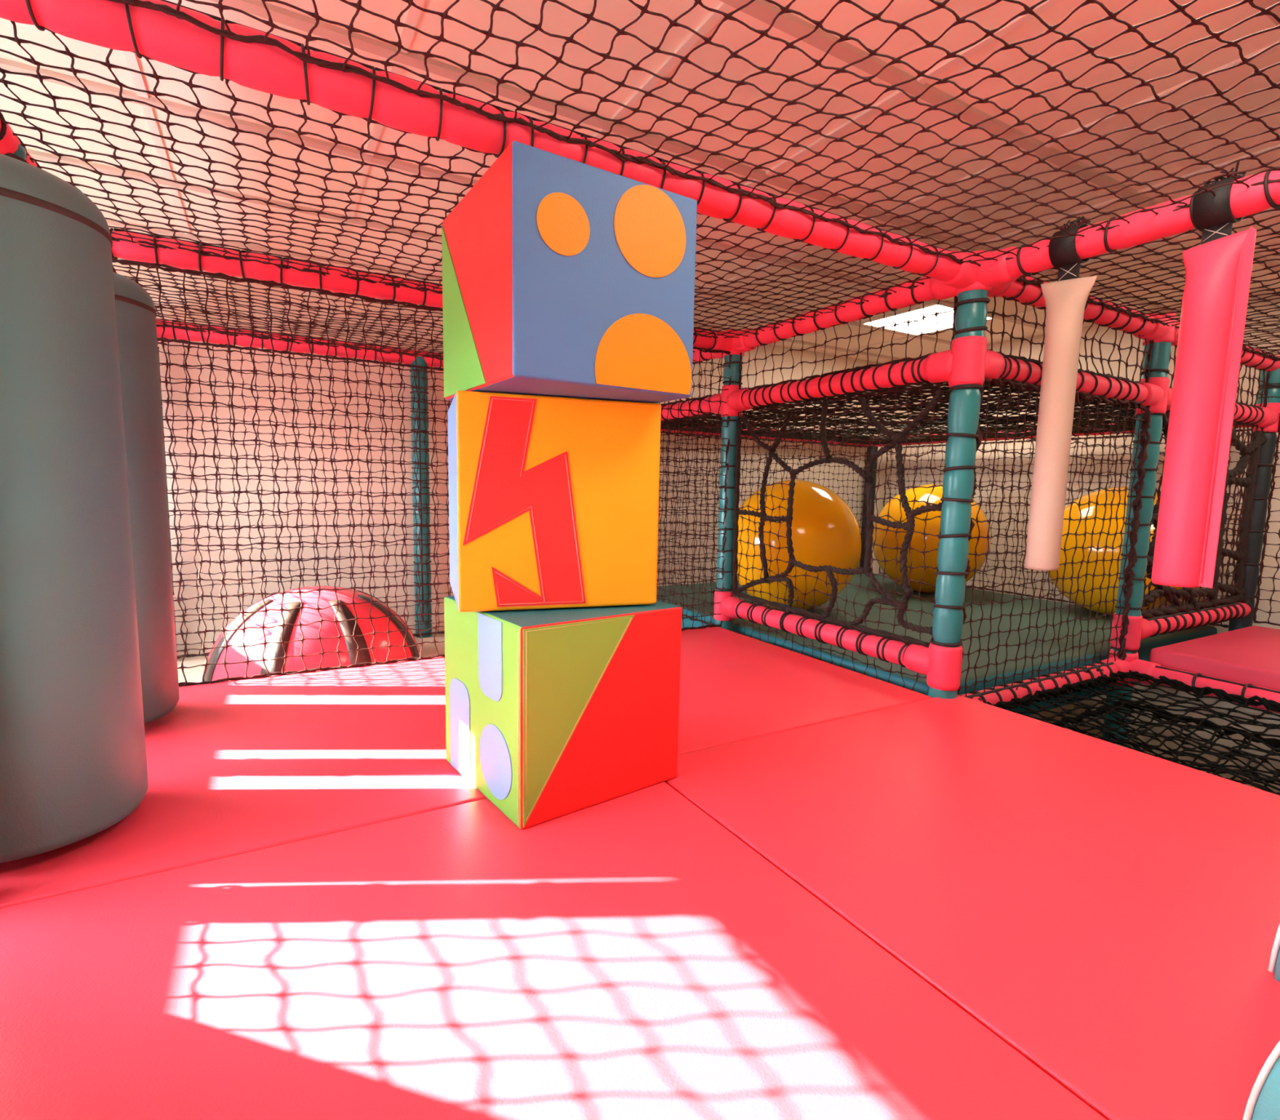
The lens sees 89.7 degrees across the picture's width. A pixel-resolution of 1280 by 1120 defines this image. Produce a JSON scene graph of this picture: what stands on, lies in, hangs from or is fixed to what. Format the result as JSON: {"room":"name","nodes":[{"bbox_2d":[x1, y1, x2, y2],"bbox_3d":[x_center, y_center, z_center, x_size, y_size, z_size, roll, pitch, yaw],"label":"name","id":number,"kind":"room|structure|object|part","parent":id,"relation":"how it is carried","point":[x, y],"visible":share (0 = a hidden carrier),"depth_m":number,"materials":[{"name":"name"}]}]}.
{"room":"indoor playground","nodes":[
{"label":"indoor playground","id":0,"kind":"room"},
{"bbox_2d":[112,257,884,643],"bbox_3d":[-0.404,-0.231,3.816,5.370,2.371,0.100,-3,8,-30],"label":"wall","id":1,"kind":"structure","parent":0,"point":[176,372],"depth_m":3.08,"materials":[{"name":"paint"}]},
{"bbox_2d":[176,620,444,654],"bbox_3d":[-1.436,0.368,3.229,2.750,0.050,0.012,-3,8,-30],"label":"baseboard","id":2,"kind":"structure","parent":1,"relation":"attached to","point":[208,645],"depth_m":2.91,"materials":[{"name":"paint"}]},
{"bbox_2d":[122,0,1279,355],"bbox_3d":[0.914,-1.083,1.101,4.342,0.007,5.700,-3,8,-30],"label":"trim","id":3,"kind":"structure","parent":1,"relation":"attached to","point":[412,15],"depth_m":1.75,"materials":[{"name":"white"}]},
{"bbox_2d":[177,630,1074,720],"bbox_3d":[1.022,0.959,1.422,5.370,0.610,5.900,-3,8,-30],"label":"floor","id":4,"kind":"structure","parent":0,"point":[194,674],"depth_m":2.97,"materials":[{"name":"plastic"}]},
{"bbox_2d":[0,656,487,908],"bbox_3d":[-0.790,0.501,1.570,1.210,0.190,1.055,-3,8,-30],"label":"floor mat","id":5,"kind":"object","parent":4,"relation":"on","point":[236,767],"visible":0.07,"depth_m":1.32,"materials":[{"name":"pink plastic"}]},
{"bbox_2d":[0,153,148,862],"bbox_3d":[-0.999,-0.124,1.015,0.304,1.170,0.304,-3,8,-30],"label":"bag","id":6,"kind":"object","parent":5,"relation":"on","point":[73,760],"visible":1,"depth_m":0.96,"materials":[{"name":"leather"}]},
{"bbox_2d":[112,271,179,723],"bbox_3d":[-1.279,-0.184,1.484,0.304,1.170,0.304,-3,8,-30],"label":"bag","id":7,"kind":"object","parent":5,"relation":"on","point":[135,312],"visible":0.32,"depth_m":1.48,"materials":[{"name":"grey"}]},
{"bbox_2d":[444,595,682,829],"bbox_3d":[-0.167,0.264,1.340,0.363,0.360,0.355,-4,8,-37],"label":"block","id":8,"kind":"object","parent":5,"relation":"on","point":[551,713],"visible":0.94,"depth_m":1.19,"materials":[{"name":"multicoloured"}]},
{"bbox_2d":[447,390,661,612],"bbox_3d":[-0.198,-0.123,1.364,0.383,0.394,0.348,-1,7,-19],"label":"block","id":9,"kind":"object","parent":8,"relation":"on","point":[553,501],"visible":1,"depth_m":1.20,"materials":[{"name":"orange"}]},
{"bbox_2d":[441,140,697,403],"bbox_3d":[-0.144,-0.476,1.206,0.347,0.340,0.364,-3,8,-33],"label":"block","id":10,"kind":"object","parent":9,"relation":"on","point":[562,277],"visible":0.94,"depth_m":1.05,"materials":[{"name":"blue plastic"}]},
{"bbox_2d":[201,585,420,681],"bbox_3d":[-1.286,0.288,2.569,0.784,0.366,0.784,-3,8,-30],"label":"dome","id":11,"kind":"object","parent":4,"relation":"on","point":[253,636],"visible":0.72,"depth_m":2.34,"materials":[{"name":"red plastic"}]},
{"bbox_2d":[0,781,1106,1119],"bbox_3d":[-0.172,0.636,0.502,1.210,0.190,1.417,-3,8,-30],"label":"floor mat","id":12,"kind":"object","parent":4,"relation":"on","point":[629,956],"visible":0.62,"depth_m":0.76,"materials":[{"name":"pink plastic"}]},
{"bbox_2d":[677,626,930,755],"bbox_3d":[0.168,0.459,2.119,0.989,0.190,1.055,-3,8,-30],"label":"floor mat","id":13,"kind":"object","parent":4,"relation":"on","point":[735,686],"visible":0.4,"depth_m":1.92,"materials":[{"name":"pink plastic"}]},
{"bbox_2d":[656,573,1217,715],"bbox_3d":[1.306,0.334,3.422,2.090,0.190,2.085,-3,8,-30],"label":"foam mat","id":14,"kind":"object","parent":4,"relation":"on","point":[886,615],"visible":0.26,"depth_m":2.80,"materials":[{"name":"plastic"}]},
{"bbox_2d":[737,479,861,610],"bbox_3d":[0.754,-0.073,3.180,0.645,0.648,0.645,-3,8,-30],"label":"ball","id":15,"kind":"object","parent":14,"relation":"on","point":[825,531],"visible":0.66,"depth_m":2.93,"materials":[{"name":"orange"}]},
{"bbox_2d":[872,484,991,592],"bbox_3d":[1.727,-0.128,3.840,0.645,0.648,0.645,-3,8,-30],"label":"ball","id":16,"kind":"object","parent":14,"relation":"on","point":[933,526],"visible":0.63,"depth_m":3.63,"materials":[{"name":"orange"}]},
{"bbox_2d":[1046,486,1182,614],"bbox_3d":[2.407,-0.045,3.236,0.645,0.648,0.645,-3,8,-30],"label":"ball","id":17,"kind":"object","parent":14,"relation":"on","point":[1075,513],"visible":0.48,"depth_m":3.09,"materials":[{"name":"orange"}]},
{"bbox_2d":[664,694,1279,1119],"bbox_3d":[0.825,0.592,1.074,1.079,0.190,1.417,-3,8,-30],"label":"floor mat","id":18,"kind":"object","parent":4,"relation":"on","point":[1109,913],"visible":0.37,"depth_m":1.02,"materials":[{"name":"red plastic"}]},
{"bbox_2d":[1242,1040,1279,1119],"bbox_3d":[0.774,0.454,0.554,0.402,0.201,0.100,1,7,0],"label":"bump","id":19,"kind":"object","parent":18,"relation":"on","point":[1264,1100],"visible":1,"depth_m":0.60,"materials":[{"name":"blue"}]},
{"bbox_2d":[1267,923,1279,982],"bbox_3d":[1.186,0.351,0.721,0.770,0.385,0.160,1,7,0],"label":"bump","id":20,"kind":"object","parent":18,"relation":"on","point":[1274,962],"visible":1,"depth_m":0.81,"materials":[{"name":"white"}]},
{"bbox_2d":[0,0,1279,363],"bbox_3d":[1.067,-1.143,1.181,5.370,0.100,5.900,-3,8,-30],"label":"ceiling","id":21,"kind":"structure","parent":0,"point":[557,20],"depth_m":1.70,"materials":[{"name":"tile"}]},
{"bbox_2d":[858,303,996,335],"bbox_3d":[1.623,-1.357,3.645,0.524,0.010,0.524,-3,8,-30],"label":"recessed light","id":22,"kind":"object","parent":21,"relation":"in","point":[944,320],"visible":0.6,"depth_m":3.65,"materials":[{"name":"white plastic"}]},
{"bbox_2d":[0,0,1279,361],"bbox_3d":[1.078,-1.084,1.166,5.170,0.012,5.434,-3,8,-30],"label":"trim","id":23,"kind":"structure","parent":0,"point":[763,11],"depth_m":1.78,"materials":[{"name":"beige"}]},
{"bbox_2d":[873,290,1279,729],"bbox_3d":[3.350,-0.012,2.589,0.100,2.371,5.800,-3,8,-30],"label":"wall","id":24,"kind":"structure","parent":0,"point":[1267,584],"depth_m":3.80,"materials":[{"name":"paint"}]},
{"bbox_2d":[1045,714,1139,748],"bbox_3d":[2.659,1.246,1.457,2.520,0.100,4.268,-3,8,-30],"label":"floor","id":25,"kind":"structure","parent":0,"point":[1095,731],"depth_m":3.63,"materials":[{"name":"black"}]},
{"bbox_2d":[0,0,1279,747],"bbox_3d":[0.706,0.075,2.315,4.426,1.950,3.544,-3,8,-30],"label":"frame","id":26,"kind":"structure","parent":25,"relation":"on","point":[157,35],"depth_m":1.84,"materials":[{"name":"red plastic"}]},
{"bbox_3d":[-1.195,-0.202,1.246,0.089,1.091,0.089,-3,8,-30],"label":"lashing cord","id":27,"kind":"part","parent":26,"relation":"part of","materials":[{"name":"black fabric"}]},
{"bbox_3d":[-1.198,-0.076,1.260,0.086,1.390,0.086,-3,8,-30],"label":"post","id":28,"kind":"part","parent":26,"relation":"part of","materials":[{"name":"plastic"}]},
{"bbox_3d":[-1.185,-0.767,1.185,0.077,0.077,0.883,-3,8,-30],"label":"lashing cord","id":29,"kind":"part","parent":26,"relation":"part of","materials":[{"name":"black fabric"}]},
{"bbox_3d":[-2.028,-0.356,2.686,0.089,1.043,0.089,-3,8,-30],"label":"lashing cord","id":30,"kind":"part","parent":26,"relation":"part of","materials":[{"name":"fabric"}]},
{"bbox_3d":[-2.030,-0.258,2.697,0.086,1.390,0.086,-3,8,-30],"label":"post","id":31,"kind":"part","parent":26,"relation":"part of","materials":[{"name":"plastic"}]},
{"bbox_3d":[-1.545,-0.969,2.888,0.900,0.077,0.077,-3,8,-30],"label":"lashing cord","id":32,"kind":"part","parent":26,"relation":"part of","materials":[{"name":"fabric"}]},
{"bbox_2d":[156,337,452,658],"bbox_3d":[-1.085,-0.279,3.188,2.090,1.341,0.035,-3,8,-30],"label":"net","id":33,"kind":"object","parent":26,"relation":"attached to","point":[165,340],"visible":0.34,"depth_m":2.91,"materials":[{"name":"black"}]},
{"bbox_2d":[112,264,699,359],"bbox_3d":[-0.811,-0.926,2.661,2.092,0.032,1.085,-3,8,-30],"label":"net","id":34,"kind":"object","parent":26,"relation":"attached to","point":[296,326],"visible":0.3,"depth_m":2.40,"materials":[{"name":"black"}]},
{"bbox_3d":[-0.545,-0.865,2.164,1.939,0.077,0.077,-3,8,-30],"label":"lashing cord","id":35,"kind":"part","parent":26,"relation":"part of","materials":[{"name":"black fabric"}]},
{"bbox_3d":[-1.098,-0.299,3.231,0.084,1.390,0.084,-3,8,-30],"label":"post","id":36,"kind":"part","parent":26,"relation":"part of","materials":[{"name":"teal plastic"}]},
{"bbox_3d":[-1.098,-0.306,3.230,0.088,1.258,0.088,-3,8,-30],"label":"lashing cord","id":37,"kind":"part","parent":26,"relation":"part of","materials":[{"name":"black fabric"}]},
{"bbox_2d":[111,257,732,686],"bbox_3d":[-0.532,-0.247,2.228,2.090,1.170,0.033,-3,8,-30],"label":"net","id":38,"kind":"object","parent":26,"relation":"attached to","point":[169,268],"visible":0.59,"depth_m":1.97,"materials":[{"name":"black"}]},
{"bbox_2d":[0,20,931,338],"bbox_3d":[-0.262,-0.807,1.715,2.087,0.030,1.020,-3,8,-30],"label":"net","id":39,"kind":"object","parent":26,"relation":"attached to","point":[16,39],"visible":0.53,"depth_m":1.41,"materials":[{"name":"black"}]},
{"bbox_3d":[0.042,-0.751,1.276,1.870,0.075,0.075,-3,8,-30],"label":"lashing cord","id":40,"kind":"part","parent":26,"relation":"part of","materials":[{"name":"black fabric"}]},
{"bbox_3d":[0.122,-0.730,3.193,0.077,0.077,0.894,-3,8,-30],"label":"lashing cord","id":41,"kind":"part","parent":26,"relation":"part of","materials":[{"name":"black plastic"}]},
{"bbox_2d":[656,413,721,625],"bbox_3d":[0.096,-0.224,3.274,0.026,0.961,1.051,-3,8,-30],"label":"net","id":42,"kind":"object","parent":26,"relation":"attached to","point":[708,415],"visible":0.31,"depth_m":3.04,"materials":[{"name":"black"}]},
{"bbox_2d":[658,358,724,405],"bbox_3d":[0.111,-0.856,3.205,0.023,0.188,1.050,-3,8,-30],"label":"net","id":43,"kind":"object","parent":26,"relation":"attached to","point":[717,366],"visible":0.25,"depth_m":2.92,"materials":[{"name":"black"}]},
{"bbox_2d":[106,0,1279,266],"bbox_3d":[0.347,-0.672,0.661,2.090,0.032,1.317,-3,8,-30],"label":"net","id":44,"kind":"object","parent":26,"relation":"attached to","point":[306,58],"visible":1,"depth_m":1.00,"materials":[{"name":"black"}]},
{"bbox_3d":[0.146,-0.961,3.132,0.077,0.077,0.836,-3,8,-30],"label":"lashing cord","id":45,"kind":"part","parent":26,"relation":"part of","materials":[{"name":"black fabric"}]},
{"bbox_3d":[0.380,-0.217,2.782,0.081,1.390,0.081,-3,8,-30],"label":"post","id":46,"kind":"part","parent":26,"relation":"part of","materials":[{"name":"teal plastic"}]},
{"bbox_3d":[0.382,-0.297,2.773,0.086,1.083,0.086,-3,8,-30],"label":"lashing cord","id":47,"kind":"part","parent":26,"relation":"part of","materials":[{"name":"black plastic"}]},
{"bbox_3d":[0.761,-0.836,4.240,1.968,0.077,0.077,-3,8,-30],"label":"lashing cord","id":48,"kind":"part","parent":26,"relation":"part of","materials":[{"name":"black fabric"}]},
{"bbox_2d":[657,431,871,585],"bbox_3d":[0.775,-0.329,4.301,2.144,0.965,0.039,-3,8,-30],"label":"wall","id":49,"kind":"structure","parent":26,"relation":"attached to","point":[682,433],"depth_m":4.14,"materials":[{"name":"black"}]},
{"bbox_3d":[0.643,0.256,2.361,0.079,0.079,0.843,-3,8,-30],"label":"lashing cord","id":50,"kind":"part","parent":26,"relation":"part of","materials":[{"name":"black fabric"}]},
{"bbox_3d":[0.657,-0.613,2.269,0.078,0.078,0.870,-3,8,-30],"label":"lashing cord","id":51,"kind":"part","parent":26,"relation":"part of","materials":[{"name":"black fabric"}]},
{"bbox_3d":[0.660,-0.849,2.245,0.077,0.077,0.907,-3,8,-30],"label":"lashing cord","id":52,"kind":"part","parent":26,"relation":"part of","materials":[{"name":"black fabric"}]},
{"bbox_2d":[729,382,949,690],"bbox_3d":[0.649,-0.099,2.323,0.028,0.944,1.005,-3,8,-30],"label":"safety net","id":53,"kind":"object","parent":26,"relation":"attached to","point":[896,439],"visible":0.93,"depth_m":2.19,"materials":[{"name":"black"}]},
{"bbox_2d":[738,295,957,390],"bbox_3d":[0.664,-0.736,2.260,0.032,0.186,0.985,-3,8,-30],"label":"net","id":54,"kind":"object","parent":26,"relation":"on","point":[936,313],"visible":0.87,"depth_m":2.18,"materials":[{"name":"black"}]},
{"bbox_3d":[1.726,-0.343,4.861,0.088,0.836,0.087,-3,8,-30],"label":"lashing cord","id":55,"kind":"part","parent":26,"relation":"part of","materials":[{"name":"black fabric"}]},
{"bbox_3d":[1.725,-0.307,4.865,0.081,1.153,0.081,-3,8,-30],"label":"post","id":56,"kind":"part","parent":26,"relation":"part of","materials":[{"name":"black plastic"}]},
{"bbox_2d":[660,381,1239,444],"bbox_3d":[1.329,-0.682,3.310,2.124,0.053,2.120,-3,8,-30],"label":"net","id":57,"kind":"object","parent":26,"relation":"attached to","point":[914,395],"visible":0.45,"depth_m":2.87,"materials":[{"name":"black fabric"}]},
{"bbox_3d":[0.913,-0.115,1.862,0.081,1.360,0.081,-3,8,-30],"label":"post","id":58,"kind":"part","parent":26,"relation":"part of","materials":[{"name":"teal plastic"}]},
{"bbox_3d":[0.914,-0.178,1.854,0.088,1.103,0.088,-3,8,-30],"label":"lashing cord","id":59,"kind":"part","parent":26,"relation":"part of","materials":[{"name":"black fabric"}]},
{"bbox_3d":[1.381,0.434,2.202,0.951,0.081,0.081,-3,8,-30],"label":"lashing cord","id":60,"kind":"part","parent":26,"relation":"part of","materials":[{"name":"black fabric"}]},
{"bbox_2d":[957,377,1151,700],"bbox_3d":[1.392,-0.059,2.132,1.051,0.996,0.044,-3,8,-30],"label":"net","id":61,"kind":"object","parent":26,"relation":"attached to","point":[1142,456],"visible":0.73,"depth_m":2.17,"materials":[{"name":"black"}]},
{"bbox_2d":[1024,216,1097,570],"bbox_3d":[1.044,-0.402,1.611,0.105,0.855,0.101,2,7,10],"label":"hanging bag","id":62,"kind":"object","parent":26,"relation":"hanging from","point":[1066,298],"visible":0.93,"depth_m":1.59,"materials":[{"name":"beige"}]},
{"bbox_2d":[879,428,1251,627],"bbox_3d":[2.365,-0.256,3.963,0.041,0.962,2.121,-3,8,-30],"label":"wall","id":63,"kind":"structure","parent":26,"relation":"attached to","point":[1250,429],"depth_m":4.00,"materials":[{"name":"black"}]},
{"bbox_2d":[986,295,1153,382],"bbox_3d":[1.398,-0.700,2.077,1.017,0.185,0.036,-3,8,-30],"label":"net","id":64,"kind":"object","parent":26,"relation":"on","point":[1147,368],"visible":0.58,"depth_m":2.14,"materials":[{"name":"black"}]},
{"bbox_3d":[2.302,-0.756,3.824,0.077,0.077,1.945,-3,8,-30],"label":"lashing cord","id":65,"kind":"part","parent":26,"relation":"part of","materials":[{"name":"black fabric"}]},
{"bbox_3d":[1.397,-0.576,2.084,0.907,0.077,0.077,-3,8,-30],"label":"lashing cord","id":66,"kind":"part","parent":26,"relation":"part of","materials":[{"name":"black plastic"}]},
{"bbox_3d":[1.411,-0.812,2.062,0.926,0.077,0.077,-3,8,-30],"label":"lashing cord","id":67,"kind":"part","parent":26,"relation":"part of","materials":[{"name":"black fabric"}]},
{"bbox_2d":[986,670,1279,795],"bbox_3d":[1.724,0.534,1.637,1.042,0.093,1.310,-3,8,-30],"label":"net","id":68,"kind":"object","parent":26,"relation":"attached to","point":[1222,695],"visible":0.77,"depth_m":2.00,"materials":[{"name":"black fabric"}]},
{"bbox_3d":[1.861,0.110,2.439,0.081,1.900,0.081,-3,8,-30],"label":"post","id":69,"kind":"part","parent":26,"relation":"part of","materials":[{"name":"teal plastic"}]},
{"bbox_3d":[1.867,-0.174,2.407,0.087,1.043,0.087,-3,8,-30],"label":"lashing cord","id":70,"kind":"part","parent":26,"relation":"part of","materials":[{"name":"black plastic"}]},
{"bbox_2d":[1016,208,1279,360],"bbox_3d":[2.232,-0.758,1.741,2.174,0.032,1.318,-3,8,-30],"label":"net","id":71,"kind":"object","parent":26,"relation":"attached to","point":[1020,278],"visible":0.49,"depth_m":1.85,"materials":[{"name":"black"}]},
{"bbox_3d":[1.158,-0.740,1.385,0.077,0.077,0.784,-3,8,-30],"label":"lashing cord","id":72,"kind":"part","parent":26,"relation":"part of","materials":[{"name":"black plastic"}]},
{"bbox_2d":[1047,700,1279,791],"bbox_3d":[1.719,0.676,1.651,1.046,0.141,1.308,-3,8,-30],"label":"net","id":73,"kind":"object","parent":26,"relation":"attached to","point":[1273,742],"visible":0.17,"depth_m":2.17,"materials":[{"name":"black fabric"}]},
{"bbox_3d":[2.336,0.249,2.732,0.922,0.083,0.083,-3,8,-30],"label":"lashing cord","id":74,"kind":"part","parent":26,"relation":"part of","materials":[{"name":"black fabric"}]},
{"bbox_2d":[1141,409,1266,618],"bbox_3d":[2.343,-0.170,2.683,1.066,0.836,0.046,-3,8,-30],"label":"safety net","id":75,"kind":"object","parent":26,"relation":"on","point":[1250,453],"visible":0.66,"depth_m":2.80,"materials":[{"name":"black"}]},
{"bbox_2d":[1151,160,1257,588],"bbox_3d":[1.188,-0.370,1.362,0.088,0.856,0.121,-3,8,-30],"label":"hanging bag","id":76,"kind":"object","parent":26,"relation":"hanging from","point":[1218,270],"visible":0.9,"depth_m":1.34,"materials":[{"name":"pink"}]},
{"bbox_3d":[2.159,0.480,1.948,0.080,0.080,1.063,-3,8,-30],"label":"lashing cord","id":77,"kind":"part","parent":26,"relation":"part of","materials":[{"name":"black fabric"}]},
{"bbox_2d":[1167,345,1270,407],"bbox_3d":[2.358,-0.742,2.620,1.022,0.185,0.020,-3,8,-30],"label":"net","id":78,"kind":"object","parent":26,"relation":"on","point":[1249,378],"visible":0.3,"depth_m":2.79,"materials":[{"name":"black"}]},
{"bbox_3d":[2.352,-0.854,2.602,0.901,0.077,0.077,-3,8,-30],"label":"lashing cord","id":79,"kind":"part","parent":26,"relation":"part of","materials":[{"name":"black plastic"}]},
{"bbox_3d":[2.359,-0.619,2.635,0.928,0.077,0.077,-3,8,-30],"label":"lashing cord","id":80,"kind":"part","parent":26,"relation":"part of","materials":[{"name":"black fabric"}]},
{"bbox_3d":[2.818,0.068,2.989,0.081,1.900,0.081,-3,8,-30],"label":"post","id":81,"kind":"part","parent":26,"relation":"part of","materials":[{"name":"plastic"}]},
{"bbox_3d":[2.826,-0.280,2.949,0.088,0.915,0.088,-3,8,-30],"label":"lashing cord","id":82,"kind":"part","parent":26,"relation":"part of","materials":[{"name":"black fabric"}]},
{"bbox_2d":[1253,413,1279,626],"bbox_3d":[3.163,-0.204,2.346,0.026,1.138,1.308,-3,8,-30],"label":"net","id":83,"kind":"object","parent":26,"relation":"attached to","point":[1273,469],"visible":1,"depth_m":2.91,"materials":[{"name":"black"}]},
{"bbox_3d":[2.836,-0.776,2.892,0.086,0.200,0.086,-3,8,-30],"label":"post","id":84,"kind":"part","parent":26,"relation":"part of","materials":[{"name":"teal plastic"}]},
{"bbox_3d":[2.836,-0.777,2.892,0.089,0.014,0.089,-3,8,-30],"label":"lashing cord","id":85,"kind":"part","parent":26,"relation":"part of","materials":[{"name":"black plastic"}]},
{"bbox_2d":[1138,684,1279,792],"bbox_3d":[2.689,0.787,2.159,0.985,0.655,1.345,-3,8,-30],"label":"safety net","id":86,"kind":"object","parent":25,"relation":"on","point":[1220,722],"visible":0.13,"depth_m":2.28,"materials":[{"name":"black fabric"}]},
{"bbox_2d":[1149,626,1279,690],"bbox_3d":[2.696,0.424,2.117,0.985,0.075,1.345,-3,8,-30],"label":"foam mat","id":87,"kind":"object","parent":86,"relation":"on","point":[1251,655],"visible":0.83,"depth_m":2.38,"materials":[{"name":"plastic"}]}
]}

